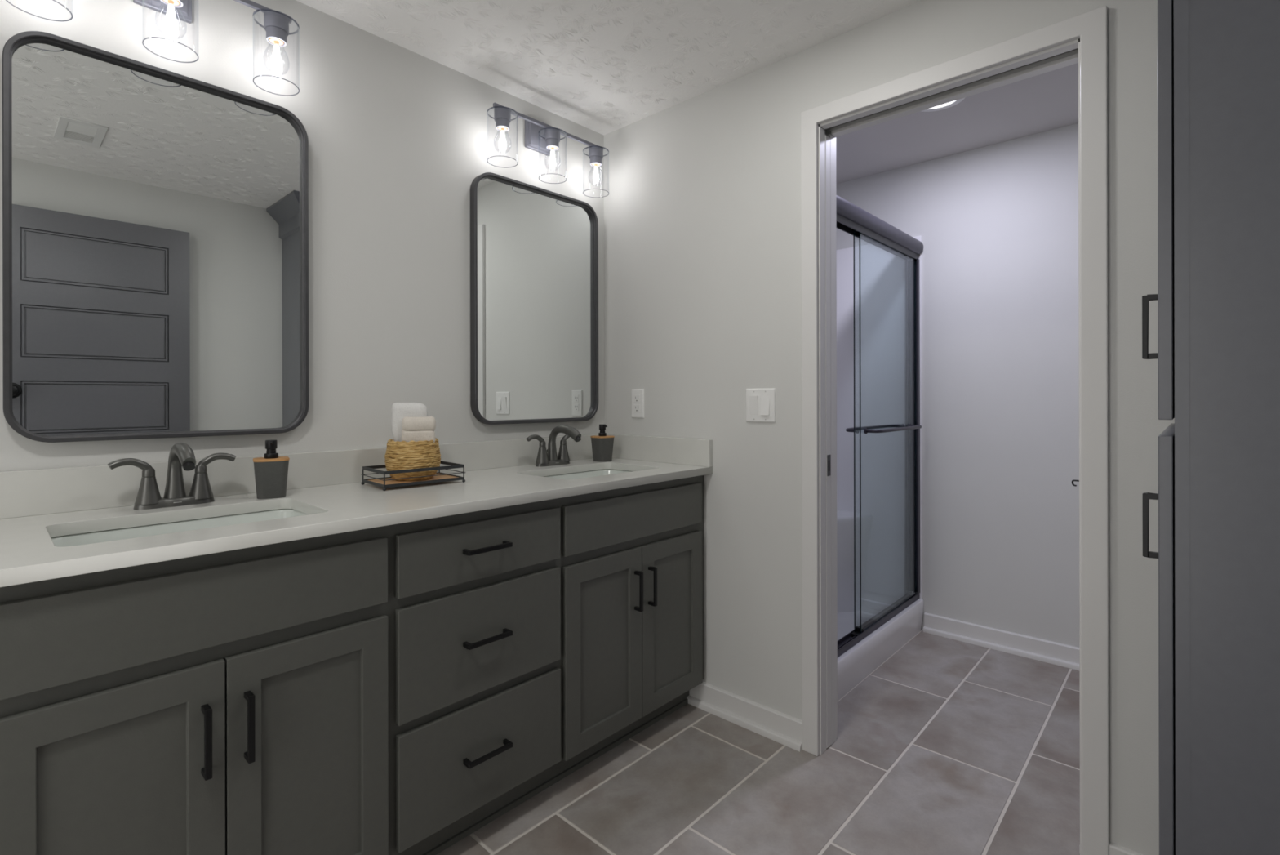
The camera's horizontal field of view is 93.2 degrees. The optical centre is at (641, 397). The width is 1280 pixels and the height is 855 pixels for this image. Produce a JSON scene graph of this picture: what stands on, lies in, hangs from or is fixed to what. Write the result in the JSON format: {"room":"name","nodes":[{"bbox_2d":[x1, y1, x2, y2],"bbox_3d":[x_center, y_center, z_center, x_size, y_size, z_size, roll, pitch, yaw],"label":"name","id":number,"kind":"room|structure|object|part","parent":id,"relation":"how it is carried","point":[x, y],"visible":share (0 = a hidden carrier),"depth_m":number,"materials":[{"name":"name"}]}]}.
{"room":"bathroom","nodes":[
{"label":"bathroom","id":0,"kind":"room"},
{"bbox_2d":[0,0,604,471],"bbox_3d":[-1.228,-0.014,1.570,0.100,2.463,3.265,0,0,43],"label":"wall","id":1,"kind":"structure","parent":0,"point":[399,137],"depth_m":1.88,"materials":[{"name":"paint"}]},
{"bbox_2d":[2,31,308,442],"bbox_3d":[-1.175,-0.356,1.530,0.032,0.914,0.606,0,0,43],"label":"mirror","id":2,"kind":"object","parent":1,"relation":"attached to","point":[155,220],"visible":1,"depth_m":1.49,"materials":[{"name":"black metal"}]},
{"bbox_2d":[71,0,299,81],"bbox_3d":[-1.149,-0.957,1.472,0.151,0.246,0.561,0,0,43],"label":"vanity light","id":3,"kind":"object","parent":1,"relation":"attached to","point":[276,24],"visible":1,"depth_m":1.58,"materials":[{"name":"metal"}]},
{"bbox_3d":[-1.133,-0.921,1.457,0.107,0.172,0.107,0,0,43],"label":"lamp shade","id":4,"kind":"part","parent":3,"relation":"part of","materials":[{"name":"clear glass"}]},
{"bbox_3d":[-1.133,-0.912,1.457,0.061,0.090,0.061,0,0,43],"label":"bulb","id":5,"kind":"part","parent":3,"relation":"part of","materials":[{"name":"clear glass"}]},
{"bbox_2d":[160,0,183,7],"bbox_3d":[-1.133,-0.987,1.457,0.058,0.068,0.058,0,0,43],"label":"socket","id":6,"kind":"object","parent":3,"relation":"attached to","point":[173,3],"depth_m":1.46,"materials":[{"name":"metal"}]},
{"bbox_3d":[-1.133,-0.956,1.457,0.036,0.022,0.036,0,0,43],"label":"bulb","id":7,"kind":"part","parent":3,"relation":"part of","materials":[{"name":"orange metal"}]},
{"bbox_2d":[263,9,288,46],"bbox_3d":[-0.980,-0.987,1.623,0.058,0.068,0.058,0,0,43],"label":"socket","id":8,"kind":"object","parent":3,"relation":"attached to","point":[276,24],"depth_m":1.60,"materials":[{"name":"metal"}]},
{"bbox_3d":[-0.980,-0.921,1.623,0.107,0.172,0.107,0,0,43],"label":"lamp shade","id":9,"kind":"part","parent":3,"relation":"part of","materials":[{"name":"clear glass"}]},
{"bbox_3d":[-0.980,-0.956,1.623,0.036,0.022,0.036,0,0,43],"label":"bulb","id":10,"kind":"part","parent":3,"relation":"part of","materials":[{"name":"orange metal"}]},
{"bbox_2d":[0,433,598,519],"bbox_3d":[-0.799,0.210,1.946,0.020,0.101,1.900,0,0,43],"label":"backsplash","id":11,"kind":"structure","parent":1,"relation":"attached to","point":[27,492],"depth_m":1.61,"materials":[{"name":"white stone"}]},
{"bbox_2d":[470,172,598,424],"bbox_3d":[-0.399,-0.358,2.374,0.032,0.915,0.600,0,0,43],"label":"mirror","id":12,"kind":"object","parent":1,"relation":"attached to","point":[534,250],"visible":1,"depth_m":2.35,"materials":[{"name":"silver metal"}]},
{"bbox_2d":[486,102,608,193],"bbox_3d":[-0.357,-0.959,2.332,0.151,0.246,0.561,0,0,43],"label":"vanity light","id":13,"kind":"object","parent":1,"relation":"attached to","point":[541,137],"visible":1,"depth_m":2.33,"materials":[{"name":"metal"}]},
{"bbox_2d":[493,106,511,131],"bbox_3d":[-0.495,-0.988,2.151,0.058,0.068,0.058,0,0,43],"label":"socket","id":14,"kind":"object","parent":13,"relation":"attached to","point":[502,114],"depth_m":2.13,"materials":[{"name":"metal"}]},
{"bbox_3d":[-0.495,-0.957,2.151,0.036,0.022,0.036,0,0,43],"label":"bulb","id":15,"kind":"part","parent":13,"relation":"part of","materials":[{"name":"orange metal"}]},
{"bbox_3d":[-0.495,-0.922,2.151,0.107,0.172,0.107,0,0,43],"label":"lamp shade","id":16,"kind":"part","parent":13,"relation":"part of","materials":[{"name":"clear glass"}]},
{"bbox_3d":[-0.369,-1.020,2.343,0.078,0.022,0.012,0,0,43],"label":"arm","id":17,"kind":"part","parent":13,"relation":"part of","materials":[{"name":"metal"}]},
{"bbox_2d":[545,127,559,150],"bbox_3d":[-0.342,-0.989,2.317,0.058,0.068,0.058,0,0,43],"label":"socket","id":18,"kind":"object","parent":13,"relation":"attached to","point":[552,134],"depth_m":2.30,"materials":[{"name":"metal"}]},
{"bbox_3d":[-0.341,-0.958,2.317,0.036,0.022,0.036,0,0,43],"label":"bulb","id":19,"kind":"part","parent":13,"relation":"part of","materials":[{"name":"orange metal"}]},
{"bbox_2d":[588,145,603,166],"bbox_3d":[-0.188,-0.989,2.484,0.058,0.068,0.058,0,0,43],"label":"socket","id":20,"kind":"object","parent":13,"relation":"attached to","point":[595,152],"depth_m":2.46,"materials":[{"name":"metal"}]},
{"bbox_3d":[-0.188,-0.923,2.484,0.107,0.172,0.107,0,0,43],"label":"lamp shade","id":21,"kind":"part","parent":13,"relation":"part of","materials":[{"name":"clear glass"}]},
{"bbox_3d":[-0.188,-0.958,2.484,0.036,0.022,0.036,0,0,43],"label":"bulb","id":22,"kind":"part","parent":13,"relation":"part of","materials":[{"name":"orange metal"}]},
{"bbox_2d":[296,0,920,135],"bbox_3d":[-0.360,-1.197,0.772,2.262,0.102,3.070,0,0,43],"label":"ceiling","id":23,"kind":"structure","parent":0,"point":[604,67],"depth_m":1.94,"materials":[{"name":"white paint"}]},
{"bbox_2d":[436,629,1079,854],"bbox_3d":[0.090,1.189,1.256,2.262,0.050,4.385,0,0,43],"label":"floor","id":24,"kind":"structure","parent":0,"point":[948,746],"depth_m":1.83,"materials":[{"name":"tile"}]},
{"bbox_2d":[0,524,390,854],"bbox_3d":[-0.988,0.728,1.315,0.588,0.878,0.673,0,0,43],"label":"vanity cabinet","id":25,"kind":"object","parent":24,"relation":"on","point":[237,701],"visible":0.97,"depth_m":1.12,"materials":[{"name":"grey paint"}]},
{"bbox_3d":[-0.900,0.780,1.037,0.018,0.564,0.310,0,0,43],"label":"door","id":26,"kind":"part","parent":25,"relation":"part of","materials":[{"name":"grey paint"}]},
{"bbox_3d":[-0.798,0.632,1.111,0.032,0.128,0.011,0,0,43],"label":"handle","id":27,"kind":"part","parent":25,"relation":"part of","materials":[{"name":"black metal"}]},
{"bbox_3d":[-0.752,0.632,1.161,0.032,0.128,0.011,0,0,43],"label":"handle","id":28,"kind":"part","parent":25,"relation":"part of","materials":[{"name":"black metal"}]},
{"bbox_3d":[-0.688,0.780,1.268,0.018,0.564,0.310,0,0,43],"label":"door","id":29,"kind":"part","parent":25,"relation":"part of","materials":[{"name":"grey paint"}]},
{"bbox_2d":[389,497,560,854],"bbox_3d":[-0.590,0.727,1.747,0.588,0.878,0.502,0,0,43],"label":"base cabinet","id":30,"kind":"object","parent":24,"relation":"on","point":[475,597],"visible":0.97,"depth_m":1.53,"materials":[{"name":"grey paint"}]},
{"bbox_3d":[-0.403,0.625,1.577,0.018,0.266,0.481,0,0,43],"label":"drawer","id":31,"kind":"part","parent":30,"relation":"part of","materials":[{"name":"grey paint"}]},
{"bbox_3d":[-0.404,0.392,1.577,0.018,0.147,0.481,0,0,43],"label":"drawer","id":32,"kind":"part","parent":30,"relation":"part of","materials":[{"name":"grey paint"}]},
{"bbox_3d":[-0.403,0.918,1.577,0.018,0.266,0.481,0,0,43],"label":"drawer","id":33,"kind":"part","parent":30,"relation":"part of","materials":[{"name":"grey paint"}]},
{"bbox_3d":[-0.392,0.912,1.551,0.032,0.011,0.130,0,0,43],"label":"handle","id":34,"kind":"part","parent":30,"relation":"part of","materials":[{"name":"black metal"}]},
{"bbox_3d":[-0.393,0.619,1.551,0.032,0.011,0.130,0,0,43],"label":"handle","id":35,"kind":"part","parent":30,"relation":"part of","materials":[{"name":"black metal"}]},
{"bbox_3d":[-0.393,0.386,1.551,0.032,0.011,0.130,0,0,43],"label":"handle","id":36,"kind":"part","parent":30,"relation":"part of","materials":[{"name":"black metal"}]},
{"bbox_2d":[546,475,704,786],"bbox_3d":[-0.182,0.726,2.191,0.588,0.878,0.704,0,0,43],"label":"vanity cabinet","id":37,"kind":"object","parent":24,"relation":"on","point":[631,562],"visible":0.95,"depth_m":1.97,"materials":[{"name":"grey paint"}]},
{"bbox_2d":[0,433,712,586],"bbox_3d":[-0.593,0.223,1.756,0.581,0.128,1.900,0,0,43],"label":"countertop","id":38,"kind":"structure","parent":37,"relation":"on","point":[37,506],"depth_m":1.48,"materials":[{"name":"white stone"}]},
{"bbox_2d":[107,442,235,509],"bbox_3d":[-1.109,0.184,1.464,0.205,0.155,0.202,0,0,4],"label":"faucet","id":39,"kind":"object","parent":38,"relation":"on","point":[181,455],"visible":1,"depth_m":1.45,"materials":[{"name":"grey metal"}]},
{"bbox_3d":[-1.186,0.164,1.408,0.026,0.046,0.086,0,0,43],"label":"lever","id":40,"kind":"part","parent":39,"relation":"part of","materials":[{"name":"brown metal"}]},
{"bbox_3d":[-1.166,0.219,1.431,0.052,0.062,0.052,0,0,43],"label":"handle","id":41,"kind":"part","parent":39,"relation":"part of","materials":[{"name":"brown metal"}]},
{"bbox_3d":[-1.131,0.252,1.468,0.053,0.019,0.157,0,0,43],"label":"plate","id":42,"kind":"part","parent":39,"relation":"part of","materials":[{"name":"brown metal"}]},
{"bbox_3d":[-1.085,0.177,1.425,0.186,0.141,0.047,0,0,43],"label":"spout","id":43,"kind":"part","parent":39,"relation":"part of","materials":[{"name":"brown metal"}]},
{"bbox_3d":[-1.097,0.219,1.506,0.052,0.062,0.052,0,0,43],"label":"handle","id":44,"kind":"part","parent":39,"relation":"part of","materials":[{"name":"brown metal"}]},
{"bbox_3d":[-1.076,0.164,1.528,0.026,0.046,0.086,0,0,43],"label":"lever","id":45,"kind":"part","parent":39,"relation":"part of","materials":[{"name":"brown metal"}]},
{"bbox_2d":[51,508,307,546],"bbox_3d":[-0.965,0.363,1.310,0.330,0.146,0.497,0,0,43],"label":"sink","id":46,"kind":"object","parent":38,"relation":"in","point":[86,538],"visible":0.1,"depth_m":1.39,"materials":[{"name":"white ceramic"}]},
{"bbox_2d":[253,439,289,498],"bbox_3d":[-0.972,0.187,1.588,0.081,0.149,0.081,0,0,-33],"label":"soap dispenser","id":47,"kind":"object","parent":38,"relation":"on","point":[271,470],"visible":1,"depth_m":1.56,"materials":[{"name":"grey ceramic"}]},
{"bbox_3d":[-0.972,0.163,1.588,0.081,0.006,0.081,0,0,-33],"label":"lid","id":48,"kind":"part","parent":47,"relation":"part of","materials":[{"name":"brown wood"}]},
{"bbox_2d":[253,460,288,498],"bbox_3d":[-0.972,0.213,1.588,0.079,0.096,0.079,0,0,-33],"label":"bottle","id":49,"kind":"object","parent":47,"relation":"attached to","point":[270,476],"depth_m":1.56,"materials":[{"name":"grey ceramic"}]},
{"bbox_2d":[360,460,465,490],"bbox_3d":[-0.687,0.233,1.826,0.249,0.054,0.175,0,0,-44],"label":"tray","id":50,"kind":"object","parent":38,"relation":"on","point":[385,482],"visible":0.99,"depth_m":1.78,"materials":[{"name":"black metal"}]},
{"bbox_2d":[384,437,440,480],"bbox_3d":[-0.691,0.187,1.829,0.158,0.124,0.159,0,0,-45],"label":"basket","id":51,"kind":"object","parent":50,"relation":"on","point":[403,455],"visible":0.9,"depth_m":1.77,"materials":[{"name":"beige wicker"}]},
{"bbox_2d":[391,402,427,441],"bbox_3d":[-0.704,0.121,1.836,0.102,0.211,0.058,0,0,-24],"label":"towel","id":52,"kind":"object","parent":51,"relation":"in","point":[399,410],"visible":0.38,"depth_m":1.80,"materials":[{"name":"white fabric"}]},
{"bbox_2d":[401,416,435,442],"bbox_3d":[-0.664,0.136,1.802,0.097,0.157,0.040,0,0,-27],"label":"towel","id":53,"kind":"object","parent":51,"relation":"in","point":[416,428],"visible":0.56,"depth_m":1.79,"materials":[{"name":"beige fabric"}]},
{"bbox_3d":[-0.687,0.248,1.826,0.241,0.008,0.167,0,0,-44],"label":"rail","id":54,"kind":"part","parent":50,"relation":"part of","materials":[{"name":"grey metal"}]},
{"bbox_2d":[526,424,581,466],"bbox_3d":[-0.336,0.182,2.305,0.202,0.155,0.205,0,0,-9],"label":"faucet","id":55,"kind":"object","parent":38,"relation":"on","point":[551,458],"visible":1,"depth_m":2.29,"materials":[{"name":"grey metal"}]},
{"bbox_3d":[-0.396,0.163,2.267,0.026,0.046,0.086,0,0,43],"label":"lever","id":56,"kind":"part","parent":55,"relation":"part of","materials":[{"name":"brown metal"}]},
{"bbox_3d":[-0.376,0.217,2.289,0.052,0.062,0.052,0,0,43],"label":"handle","id":57,"kind":"part","parent":55,"relation":"part of","materials":[{"name":"brown metal"}]},
{"bbox_3d":[-0.341,0.250,2.327,0.053,0.019,0.157,0,0,43],"label":"plate","id":58,"kind":"part","parent":55,"relation":"part of","materials":[{"name":"brown metal"}]},
{"bbox_3d":[-0.306,0.217,2.364,0.052,0.062,0.052,0,0,43],"label":"handle","id":59,"kind":"part","parent":55,"relation":"part of","materials":[{"name":"brown metal"}]},
{"bbox_3d":[-0.295,0.175,2.284,0.186,0.141,0.047,0,0,43],"label":"spout","id":60,"kind":"part","parent":55,"relation":"part of","materials":[{"name":"brown metal"}]},
{"bbox_3d":[-0.286,0.162,2.386,0.026,0.046,0.086,0,0,43],"label":"lever","id":61,"kind":"part","parent":55,"relation":"part of","materials":[{"name":"brown metal"}]},
{"bbox_2d":[544,468,632,479],"bbox_3d":[-0.183,0.361,2.160,0.330,0.146,0.496,0,0,43],"label":"sink","id":62,"kind":"object","parent":38,"relation":"in","point":[607,471],"visible":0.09,"depth_m":2.34,"materials":[{"name":"white ceramic"}]},
{"bbox_2d":[590,423,614,462],"bbox_3d":[-0.160,0.185,2.467,0.081,0.149,0.081,0,0,43],"label":"soap dispenser","id":63,"kind":"object","parent":38,"relation":"on","point":[602,443],"visible":1,"depth_m":2.44,"materials":[{"name":"grey plastic"}]},
{"bbox_3d":[-0.160,0.161,2.467,0.081,0.006,0.081,0,0,43],"label":"lid","id":64,"kind":"part","parent":63,"relation":"part of","materials":[{"name":"brown wood"}]},
{"bbox_2d":[591,437,613,462],"bbox_3d":[-0.160,0.212,2.467,0.079,0.096,0.079,0,0,43],"label":"bottle","id":65,"kind":"object","parent":63,"relation":"attached to","point":[602,447],"depth_m":2.44,"materials":[{"name":"grey plastic"}]},
{"bbox_3d":[-0.117,0.778,1.888,0.018,0.564,0.327,0,0,43],"label":"door","id":66,"kind":"part","parent":37,"relation":"part of","materials":[{"name":"grey paint"}]},
{"bbox_3d":[-0.009,0.630,1.968,0.032,0.128,0.011,0,0,43],"label":"handle","id":67,"kind":"part","parent":37,"relation":"part of","materials":[{"name":"black metal"}]},
{"bbox_3d":[0.037,0.630,2.018,0.032,0.128,0.011,0,0,43],"label":"handle","id":68,"kind":"part","parent":37,"relation":"part of","materials":[{"name":"black metal"}]},
{"bbox_3d":[0.107,0.778,2.131,0.018,0.564,0.327,0,0,43],"label":"door","id":69,"kind":"part","parent":37,"relation":"part of","materials":[{"name":"grey paint"}]},
{"bbox_2d":[836,235,923,700],"bbox_3d":[0.664,0.179,2.877,0.906,1.968,1.218,0,0,43],"label":"shower","id":70,"kind":"object","parent":24,"relation":"on","point":[883,273],"visible":0.2,"depth_m":3.12,"materials":[{"name":"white glass"}]},
{"bbox_3d":[0.749,0.863,3.130,0.646,0.503,0.670,0,0,43],"label":"seat","id":71,"kind":"part","parent":70,"relation":"part of","materials":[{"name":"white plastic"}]},
{"bbox_2d":[836,195,923,657],"bbox_3d":[0.971,0.112,2.604,0.161,1.788,1.176,0,0,43],"label":"shower door","id":72,"kind":"structure","parent":70,"relation":"attached to","point":[851,219],"depth_m":2.89,"materials":[{"name":"metal"}]},
{"bbox_2d":[1142,0,1279,854],"bbox_3d":[1.091,0.006,1.033,0.479,2.312,0.681,0,0,43],"label":"tall cabinet","id":73,"kind":"object","parent":24,"relation":"on","point":[1218,295],"visible":1,"depth_m":0.90,"materials":[{"name":"grey paint"}]},
{"bbox_3d":[0.974,-0.134,1.151,0.032,0.123,0.011,0,0,43],"label":"handle","id":74,"kind":"part","parent":73,"relation":"part of","materials":[{"name":"black metal"}]},
{"bbox_3d":[0.974,0.244,1.151,0.032,0.123,0.011,0,0,43],"label":"handle","id":75,"kind":"part","parent":73,"relation":"part of","materials":[{"name":"black metal"}]},
{"bbox_3d":[0.915,-0.451,1.051,0.018,0.972,0.292,0,0,43],"label":"door","id":76,"kind":"part","parent":73,"relation":"part of","materials":[{"name":"grey paint"}]},
{"bbox_3d":[0.917,0.554,1.051,0.018,0.988,0.292,0,0,43],"label":"door","id":77,"kind":"part","parent":73,"relation":"part of","materials":[{"name":"grey paint"}]},
{"bbox_3d":[1.117,0.553,1.268,0.018,0.988,0.292,0,0,43],"label":"door","id":78,"kind":"part","parent":73,"relation":"part of","materials":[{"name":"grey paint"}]},
{"bbox_2d":[604,0,1174,854],"bbox_3d":[0.707,-0.043,1.929,2.262,2.413,0.115,0,0,43],"label":"wall","id":79,"kind":"structure","parent":0,"point":[703,229],"depth_m":2.08,"materials":[{"name":"paint"}]},
{"bbox_2d":[631,388,644,417],"bbox_3d":[-0.018,0.025,2.513,0.070,0.121,0.008,0,0,43],"label":"outlet","id":80,"kind":"object","parent":79,"relation":"attached to","point":[637,394],"visible":1,"depth_m":2.51,"materials":[{"name":"white plastic"}]},
{"bbox_2d":[634,404,639,412],"bbox_3d":[-0.020,0.046,2.511,0.033,0.033,0.002,0,0,43],"label":"receptacle","id":81,"kind":"object","parent":80,"relation":"attached to","point":[637,406],"depth_m":2.51,"materials":[{"name":"white plastic"}]},
{"bbox_2d":[634,394,639,402],"bbox_3d":[-0.020,0.005,2.511,0.033,0.033,0.002,0,0,43],"label":"receptacle","id":82,"kind":"object","parent":80,"relation":"attached to","point":[637,397],"depth_m":2.51,"materials":[{"name":"white plastic"}]},
{"bbox_2d":[686,680,802,751],"bbox_3d":[0.326,1.120,2.183,0.553,0.088,0.031,0,0,43],"label":"baseboard","id":83,"kind":"structure","parent":79,"relation":"attached to","point":[780,727],"depth_m":2.13,"materials":[{"name":"paint"}]},
{"bbox_2d":[746,387,775,422],"bbox_3d":[0.412,0.028,2.114,0.117,0.118,0.012,0,0,43],"label":"light switch","id":84,"kind":"object","parent":79,"relation":"attached to","point":[760,402],"visible":1,"depth_m":2.11,"materials":[{"name":"white plastic"}]},
{"bbox_2d":[825,134,831,747],"bbox_3d":[0.359,0.147,2.250,0.715,2.026,0.035,0,0,43],"label":"door","id":85,"kind":"structure","parent":79,"relation":"in","point":[828,305],"depth_m":2.01,"materials":[{"name":"paint"}]},
{"bbox_2d":[820,48,1078,129],"bbox_3d":[0.516,-0.928,2.103,1.648,0.055,0.043,0,0,43],"label":"door track","id":86,"kind":"object","parent":79,"relation":"attached to","point":[1077,48],"depth_m":1.76,"materials":[{"name":"grey metal"}]},
{"bbox_2d":[800,5,1109,854],"bbox_3d":[0.872,0.111,1.778,0.804,2.103,0.149,0,0,43],"label":"door frame","id":87,"kind":"structure","parent":79,"relation":"attached to","point":[1091,27],"depth_m":1.58,"materials":[{"name":"paint"}]},
{"bbox_2d":[1109,841,1142,854],"bbox_3d":[1.168,1.118,1.408,0.128,0.088,0.031,0,0,43],"label":"baseboard","id":88,"kind":"structure","parent":79,"relation":"attached to","point":[1114,849],"depth_m":1.44,"materials":[{"name":"paint"}]},
{"bbox_2d":[835,62,1078,183],"bbox_3d":[1.150,-1.223,2.413,2.262,0.100,1.240,0,0,43],"label":"ceiling","id":89,"kind":"structure","parent":0,"point":[1049,100],"depth_m":2.63,"materials":[{"name":"paint"}]},
{"bbox_2d":[921,97,964,111],"bbox_3d":[1.165,-1.169,2.379,0.200,0.007,0.200,0,0,43],"label":"recessed light","id":90,"kind":"object","parent":89,"relation":"in","point":[951,104],"visible":0.3,"depth_m":2.43,"materials":[{"name":"white plastic"}]},
{"bbox_2d":[835,123,1079,647],"bbox_3d":[1.569,-0.031,2.940,2.362,2.485,0.100,0,0,43],"label":"wall","id":91,"kind":"structure","parent":0,"point":[997,224],"depth_m":2.80,"materials":[{"name":"paint"}]},
{"bbox_2d":[923,612,1079,670],"bbox_3d":[1.899,1.116,2.549,1.351,0.088,0.031,0,0,43],"label":"baseboard","id":92,"kind":"structure","parent":91,"relation":"attached to","point":[1032,647],"depth_m":2.77,"materials":[{"name":"paint"}]},
{"bbox_2d":[1071,479,1079,486],"bbox_3d":[1.117,0.217,1.553,0.023,0.040,0.016,0,0,43],"label":"hook","id":93,"kind":"object","parent":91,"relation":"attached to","point":[1073,484],"visible":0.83,"depth_m":1.56,"materials":[{"name":"black metal"}]}
]}

